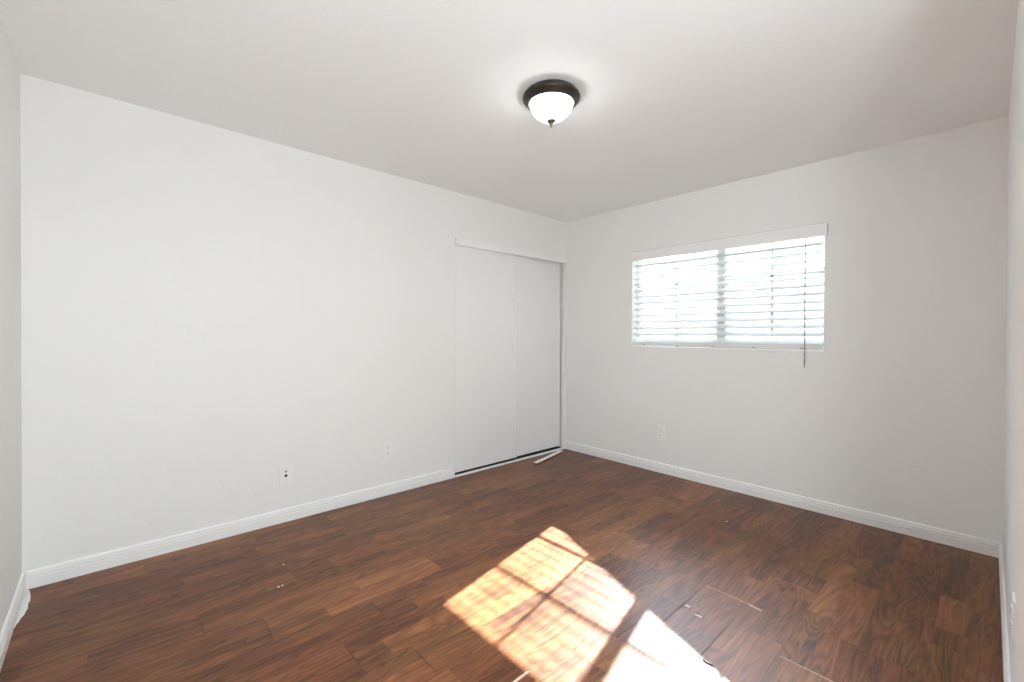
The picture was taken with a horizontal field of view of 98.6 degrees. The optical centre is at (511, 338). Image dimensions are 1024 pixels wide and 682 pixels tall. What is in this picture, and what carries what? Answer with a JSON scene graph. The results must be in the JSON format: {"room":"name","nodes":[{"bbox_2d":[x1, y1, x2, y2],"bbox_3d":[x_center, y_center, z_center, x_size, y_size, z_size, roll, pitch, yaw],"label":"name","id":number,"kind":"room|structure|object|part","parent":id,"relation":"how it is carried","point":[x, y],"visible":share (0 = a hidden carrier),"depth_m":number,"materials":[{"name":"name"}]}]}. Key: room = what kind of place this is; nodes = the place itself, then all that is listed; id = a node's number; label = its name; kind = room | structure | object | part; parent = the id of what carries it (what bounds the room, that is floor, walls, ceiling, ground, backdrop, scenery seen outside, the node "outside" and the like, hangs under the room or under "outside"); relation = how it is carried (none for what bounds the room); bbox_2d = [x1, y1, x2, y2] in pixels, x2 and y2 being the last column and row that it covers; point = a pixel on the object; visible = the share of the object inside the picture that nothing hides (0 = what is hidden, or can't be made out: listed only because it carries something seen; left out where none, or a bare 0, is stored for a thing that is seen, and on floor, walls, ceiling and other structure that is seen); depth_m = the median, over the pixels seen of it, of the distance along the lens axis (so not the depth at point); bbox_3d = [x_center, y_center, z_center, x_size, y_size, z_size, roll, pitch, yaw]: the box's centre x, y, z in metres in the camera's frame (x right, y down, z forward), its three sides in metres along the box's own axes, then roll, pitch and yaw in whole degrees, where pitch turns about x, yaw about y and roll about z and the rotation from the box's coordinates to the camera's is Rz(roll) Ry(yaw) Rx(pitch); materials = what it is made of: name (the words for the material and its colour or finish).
{"room":"empty bedroom","nodes":[
{"label":"empty bedroom","id":0,"kind":"room"},
{"bbox_2d":[0,14,21,633],"bbox_3d":[-0.374,0.000,-0.139,0.150,2.440,5.900,0,1,-43],"label":"wall","id":1,"kind":"structure","parent":0,"point":[10,143],"depth_m":1.84,"materials":[{"name":"paint"}]},
{"bbox_2d":[0,572,30,671],"bbox_3d":[-1.240,1.165,0.942,0.039,0.085,3.159,0,1,-43],"label":"baseboard","id":2,"kind":"structure","parent":1,"relation":"attached to","point":[18,607],"depth_m":1.85,"materials":[{"name":"white paint"}]},
{"bbox_2d":[20,73,565,575],"bbox_3d":[-0.958,-0.032,3.402,4.092,2.440,0.100,0,1,-43],"label":"wall","id":3,"kind":"structure","parent":0,"point":[238,307],"depth_m":2.60,"materials":[{"name":"paint"}]},
{"bbox_2d":[26,468,454,588],"bbox_3d":[-1.403,1.147,2.931,2.469,0.085,0.013,0,1,-43],"label":"baseboard","id":4,"kind":"structure","parent":3,"relation":"attached to","point":[53,573],"depth_m":2.58,"materials":[{"name":"white paint"}]},
{"bbox_2d":[279,464,291,484],"bbox_3d":[-1.472,0.884,2.866,0.078,0.125,0.010,0,1,-43],"label":"jack plate","id":5,"kind":"object","parent":3,"relation":"attached to","point":[285,471],"visible":1,"depth_m":2.86,"materials":[{"name":"white plastic"}]},
{"bbox_2d":[383,441,391,458],"bbox_3d":[-0.946,0.849,3.350,0.078,0.125,0.009,0,1,-43],"label":"wall outlet","id":6,"kind":"object","parent":3,"relation":"attached to","point":[387,446],"visible":1,"depth_m":3.35,"materials":[{"name":"white plastic"}]},
{"bbox_2d":[454,245,517,472],"bbox_3d":[-0.229,0.164,4.034,0.740,1.983,0.024,0,1,-43],"label":"door","id":7,"kind":"structure","parent":3,"relation":"in","point":[486,281],"depth_m":4.01,"materials":[{"name":"white paint"}]},
{"bbox_2d":[455,446,564,476],"bbox_3d":[0.011,1.179,4.300,1.450,0.014,0.107,0,1,-43],"label":"trim","id":8,"kind":"structure","parent":3,"relation":"attached to","point":[465,472],"depth_m":4.22,"materials":[{"name":"white paint"}]},
{"bbox_2d":[455,238,567,263],"bbox_3d":[0.054,-0.833,4.248,1.454,0.056,0.025,0,1,-43],"label":"trim","id":9,"kind":"structure","parent":3,"relation":"attached to","point":[458,241],"depth_m":4.15,"materials":[{"name":"white paint"}]},
{"bbox_2d":[517,256,560,455],"bbox_3d":[0.257,0.166,4.536,0.701,1.990,0.024,0,1,-43],"label":"door","id":10,"kind":"structure","parent":3,"relation":"in","point":[539,281],"depth_m":4.54,"materials":[{"name":"white paint"}]},
{"bbox_2d":[0,449,1003,681],"bbox_3d":[1.060,1.214,1.326,3.942,0.003,5.713,0,1,-43],"label":"floor","id":11,"kind":"structure","parent":0,"point":[569,565],"depth_m":2.04,"materials":[{"name":"brown wood"}]},
{"bbox_2d":[513,671,529,681],"bbox_3d":[0.030,1.206,1.568,0.090,0.003,0.008,0,1,-44],"label":"flake","id":12,"kind":"object","parent":11,"relation":"on","point":[526,672],"visible":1,"depth_m":1.57,"materials":[{"name":"beige"}]},
{"bbox_2d":[533,450,562,463],"bbox_3d":[0.369,1.177,4.392,0.044,0.020,0.562,1,1,32],"label":"trim strip","id":13,"kind":"object","parent":11,"relation":"on","point":[559,451],"visible":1,"depth_m":4.34,"materials":[{"name":"white paint"}]},
{"bbox_2d":[703,659,712,665],"bbox_3d":[0.735,1.208,1.646,0.015,0.004,0.038,0,1,-43],"label":"chip","id":14,"kind":"object","parent":11,"relation":"on","point":[705,660],"visible":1,"depth_m":1.65,"materials":[{"name":"white"}]},
{"bbox_2d":[0,0,1017,221],"bbox_3d":[1.086,-1.284,1.292,4.242,0.120,6.050,0,1,-43],"label":"ceiling","id":15,"kind":"structure","parent":0,"point":[678,97],"depth_m":2.07,"materials":[{"name":"white paint"}]},
{"bbox_2d":[523,79,579,127],"bbox_3d":[0.198,-1.150,2.223,0.291,0.172,0.291,0,1,-43],"label":"ceiling light","id":16,"kind":"object","parent":15,"relation":"attached to","point":[550,101],"visible":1,"depth_m":2.15,"materials":[{"name":"brown metal"}]},
{"bbox_3d":[0.198,-1.143,2.223,0.215,0.086,0.215,0,1,-43],"label":"lamp shade","id":17,"kind":"part","parent":16,"relation":"part of","materials":[{"name":"white glass"}]},
{"bbox_2d":[559,116,1007,542],"bbox_3d":[1.502,-0.023,3.862,0.150,2.440,4.059,0,1,-43],"label":"wall","id":18,"kind":"structure","parent":0,"point":[900,412],"depth_m":2.92,"materials":[{"name":"paint"}]},
{"bbox_2d":[561,264,566,447],"bbox_3d":[0.558,0.188,4.758,0.026,1.995,0.046,0,1,-43],"label":"trim","id":19,"kind":"structure","parent":18,"relation":"attached to","point":[564,266],"depth_m":4.74,"materials":[{"name":"paint"}]},
{"bbox_2d":[657,425,664,439],"bbox_3d":[1.329,0.839,3.935,0.009,0.125,0.078,0,1,-43],"label":"wall outlet","id":20,"kind":"object","parent":18,"relation":"attached to","point":[660,429],"visible":1,"depth_m":3.93,"materials":[{"name":"white plastic"}]},
{"bbox_2d":[632,243,823,352],"bbox_3d":[1.694,-0.361,3.643,0.144,0.902,1.510,0,1,-43],"label":"window","id":21,"kind":"structure","parent":18,"relation":"in","point":[772,244],"depth_m":3.63,"materials":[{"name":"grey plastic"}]},
{"bbox_3d":[1.671,0.083,3.628,0.089,0.014,1.508,0,1,-43],"label":"sill","id":22,"kind":"part","parent":21,"relation":"part of","materials":[{"name":"white paint"}]},
{"bbox_2d":[631,222,827,367],"bbox_3d":[1.668,-0.297,3.610,0.085,1.030,1.532,0,1,-43],"label":"blind","id":23,"kind":"object","parent":21,"relation":"attached to","point":[818,229],"visible":0.95,"depth_m":3.49,"materials":[{"name":"white paint"}]},
{"bbox_3d":[1.659,0.050,3.617,0.052,0.036,1.494,0,1,-43],"label":"rail","id":24,"kind":"part","parent":23,"relation":"part of","materials":[{"name":"white plastic"}]},
{"bbox_3d":[1.669,-0.774,3.615,0.069,0.076,1.506,0,1,-43],"label":"head rail","id":25,"kind":"part","parent":23,"relation":"part of","materials":[{"name":"white plastic"}]},
{"bbox_3d":[2.078,-0.349,3.143,0.002,0.810,0.001,0,1,-43],"label":"ladder cord","id":26,"kind":"part","parent":23,"relation":"part of","materials":[{"name":"white fabric"}]},
{"bbox_2d":[565,441,1001,557],"bbox_3d":[1.640,1.158,3.596,0.013,0.085,3.159,0,1,-43],"label":"baseboard","id":27,"kind":"structure","parent":18,"relation":"attached to","point":[947,537],"depth_m":3.07,"materials":[{"name":"white paint"}]},
{"bbox_2d":[1002,0,1023,681],"bbox_3d":[1.309,-0.001,1.053,3.942,2.440,0.110,0,1,-43],"label":"wall","id":28,"kind":"structure","parent":0,"point":[1013,465],"depth_m":1.49,"materials":[{"name":"paint"}]},
{"bbox_2d":[999,544,1010,681],"bbox_3d":[1.926,1.174,1.721,2.107,0.085,0.013,0,1,-43],"label":"baseboard","id":29,"kind":"structure","parent":28,"relation":"attached to","point":[1005,646],"depth_m":1.78,"materials":[{"name":"white paint"}]},
{"bbox_2d":[1010,592,1015,645],"bbox_3d":[1.464,0.818,1.287,0.078,0.125,0.009,0,1,-43],"label":"wall outlet","id":30,"kind":"object","parent":28,"relation":"attached to","point":[1013,605],"visible":1,"depth_m":1.26,"materials":[{"name":"white plastic"}]},
{"label":"outside","id":31,"kind":"structure","parent":0,"visible":0},
{"bbox_3d":[5.775,1.473,9.559,13.850,0.100,18.000,0,1,-43],"label":"ground","id":32,"kind":"structure","parent":31,"visible":0},
{"bbox_2d":[641,236,824,338],"bbox_3d":[2.785,-0.294,5.421,1.450,3.471,5.300,0,1,-43],"label":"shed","id":33,"kind":"object","parent":32,"relation":"on","point":[819,238],"visible":0.06,"depth_m":4.68,"materials":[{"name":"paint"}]}
]}

